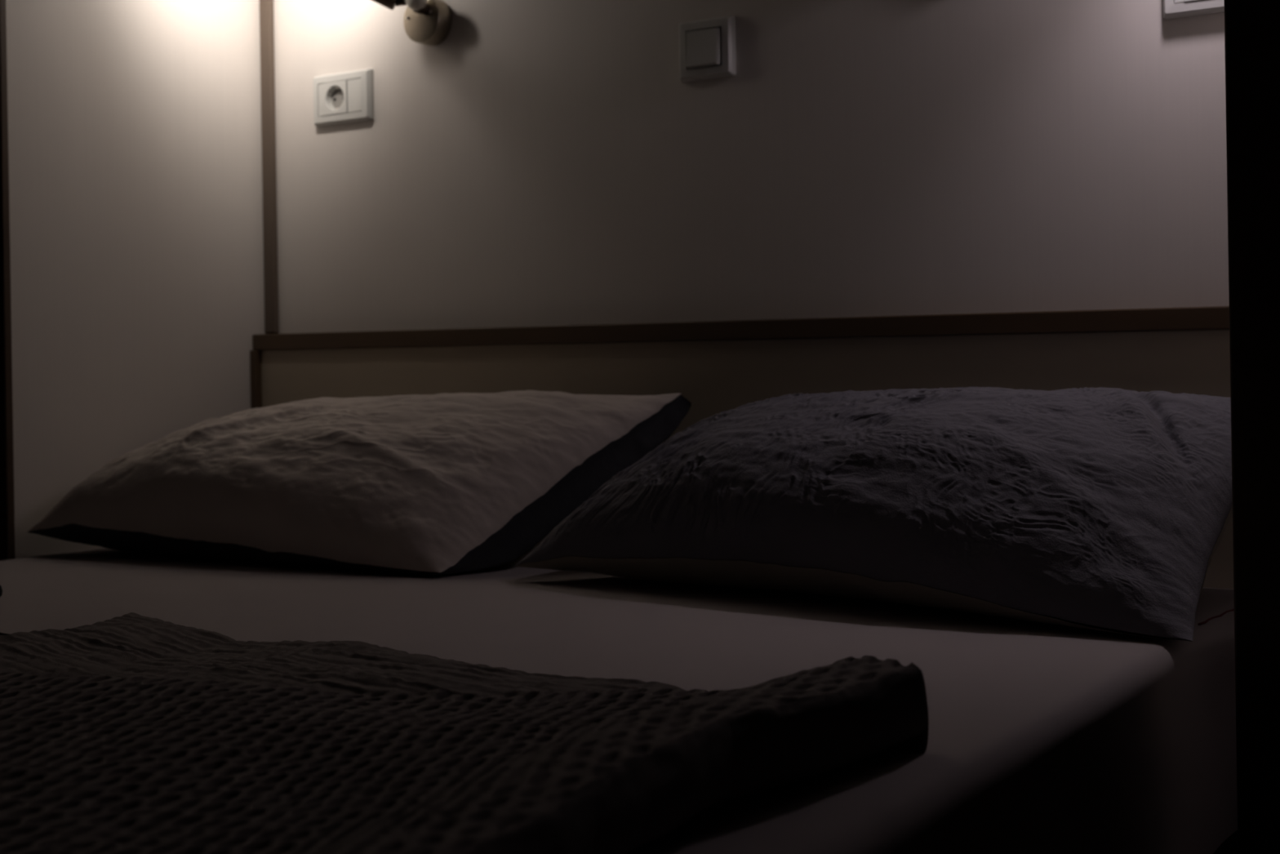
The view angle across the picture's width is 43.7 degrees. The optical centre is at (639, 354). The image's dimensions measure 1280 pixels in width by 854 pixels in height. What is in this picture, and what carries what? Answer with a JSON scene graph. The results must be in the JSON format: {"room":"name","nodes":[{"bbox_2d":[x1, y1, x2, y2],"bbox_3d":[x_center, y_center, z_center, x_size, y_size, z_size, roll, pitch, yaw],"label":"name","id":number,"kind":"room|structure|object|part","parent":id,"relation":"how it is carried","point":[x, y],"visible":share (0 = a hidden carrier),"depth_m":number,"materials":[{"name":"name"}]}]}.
{"room":"bedroom","nodes":[
{"label":"bedroom","id":0,"kind":"room"},
{"bbox_2d":[0,0,266,560],"bbox_3d":[-0.736,-0.356,2.345,0.026,2.350,0.478,-1,0,33],"label":"wall","id":1,"kind":"structure","parent":0,"point":[132,287],"depth_m":2.30,"materials":[{"name":"white paint"}]},
{"bbox_2d":[271,0,1229,333],"bbox_3d":[0.189,-0.371,2.094,5.000,2.350,0.120,-1,0,33],"label":"wall","id":2,"kind":"structure","parent":0,"point":[541,162],"depth_m":2.05,"materials":[{"name":"white paint"}]},
{"bbox_2d":[259,0,279,333],"bbox_3d":[-0.595,-0.783,2.528,0.024,1.500,0.010,-1,0,33],"label":"trim","id":3,"kind":"structure","parent":2,"relation":"attached to","point":[266,24],"depth_m":2.52,"materials":[{"name":"brown wood"}]},
{"bbox_2d":[313,68,374,127],"bbox_3d":[-0.455,-0.392,2.438,0.119,0.078,0.013,-1,0,33],"label":"wall socket","id":4,"kind":"object","parent":2,"relation":"attached to","point":[346,97],"visible":1,"depth_m":2.43,"materials":[{"name":"white plastic"}]},
{"bbox_2d":[371,0,452,45],"bbox_3d":[-0.415,-0.558,2.262,0.304,0.212,0.081,-1,0,-33],"label":"wall lamp","id":5,"kind":"object","parent":2,"relation":"attached to","point":[426,22],"visible":1,"depth_m":2.31,"materials":[{"name":"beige metal"}]},
{"bbox_3d":[-0.337,-0.509,2.296,0.031,0.015,0.012,-1,0,5],"label":"arm","id":6,"kind":"part","parent":5,"relation":"part of","materials":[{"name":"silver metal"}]},
{"bbox_2d":[679,15,736,82],"bbox_3d":[0.084,-0.399,2.080,0.082,0.078,0.018,-1,0,33],"label":"light switch","id":7,"kind":"object","parent":2,"relation":"attached to","point":[707,47],"visible":1,"depth_m":2.07,"materials":[{"name":"white plastic"}]},
{"bbox_2d":[249,306,1233,589],"bbox_3d":[0.065,0.322,2.087,1.580,0.728,0.041,-1,0,33],"label":"headboard","id":8,"kind":"object","parent":2,"relation":"attached to","point":[718,366],"visible":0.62,"depth_m":2.00,"materials":[{"name":"brown wood"}]},
{"bbox_3d":[0.060,-0.030,2.089,1.580,0.025,0.036,-1,0,33],"label":"rail","id":9,"kind":"part","parent":8,"relation":"part of","materials":[{"name":"brown wood"}]},
{"bbox_2d":[1163,0,1224,19],"bbox_3d":[0.625,-0.410,1.728,0.119,0.078,0.013,-1,0,33],"label":"wall socket","id":10,"kind":"object","parent":2,"relation":"attached to","point":[1172,9],"visible":0.82,"depth_m":1.74,"materials":[{"name":"white plastic"}]},
{"bbox_2d":[1184,0,1201,2],"bbox_3d":[0.617,-0.410,1.732,0.049,0.049,0.012,-1,0,33],"label":"socket","id":11,"kind":"object","parent":10,"relation":"attached to","point":[1185,1],"depth_m":1.74,"materials":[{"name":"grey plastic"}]},
{"bbox_2d":[1223,0,1279,853],"bbox_3d":[0.619,-0.378,1.454,0.060,2.350,0.478,-1,0,33],"label":"wall","id":12,"kind":"structure","parent":0,"point":[1251,27],"depth_m":1.26,"materials":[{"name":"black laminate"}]},
{"bbox_3d":[-0.945,0.863,0.340,5.000,0.080,4.320,-1,0,33],"label":"floor","id":13,"kind":"structure","parent":0,"visible":0},
{"bbox_2d":[1213,830,1238,853],"bbox_3d":[-0.509,0.656,1.236,1.542,0.318,2.011,-1,0,33],"label":"frame","id":14,"kind":"object","parent":13,"relation":"on","point":[1229,846],"visible":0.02,"depth_m":1.58,"materials":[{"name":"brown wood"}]},
{"bbox_3d":[-0.517,0.387,1.259,1.494,0.220,1.965,-1,0,33],"label":"mattress","id":15,"kind":"object","parent":14,"relation":"on","visible":0},
{"bbox_2d":[0,546,1237,853],"bbox_3d":[-0.512,0.369,1.252,1.538,0.212,1.985,-1,0,33],"label":"bed","id":16,"kind":"object","parent":15,"relation":"on","point":[1044,738],"visible":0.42,"depth_m":1.38,"materials":[{"name":"fabric"}]},
{"bbox_2d":[0,585,2,596],"bbox_3d":[-0.723,0.259,1.703,0.021,0.018,0.109,-1,0,25],"label":"toggle","id":17,"kind":"object","parent":16,"relation":"on","point":[1,588],"visible":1,"depth_m":1.75,"materials":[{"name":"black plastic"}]},
{"bbox_2d":[27,390,691,574],"bbox_3d":[-0.382,0.156,2.094,0.821,0.211,0.389,-1,0,33],"label":"pillow","id":18,"kind":"object","parent":16,"relation":"on","point":[446,482],"visible":1,"depth_m":1.98,"materials":[{"name":"fabric"}]},
{"bbox_2d":[0,612,928,853],"bbox_3d":[-0.583,0.236,0.953,1.247,0.059,0.954,-1,0,33],"label":"blanket","id":19,"kind":"object","parent":16,"relation":"on","point":[131,732],"visible":1,"depth_m":0.91,"materials":[{"name":"fabric"}]},
{"bbox_2d":[514,386,1232,641],"bbox_3d":[0.257,0.143,1.700,0.806,0.214,0.345,-1,0,33],"label":"pillow","id":20,"kind":"object","parent":16,"relation":"on","point":[1108,509],"visible":0.98,"depth_m":1.56,"materials":[{"name":"fabric"}]}
]}

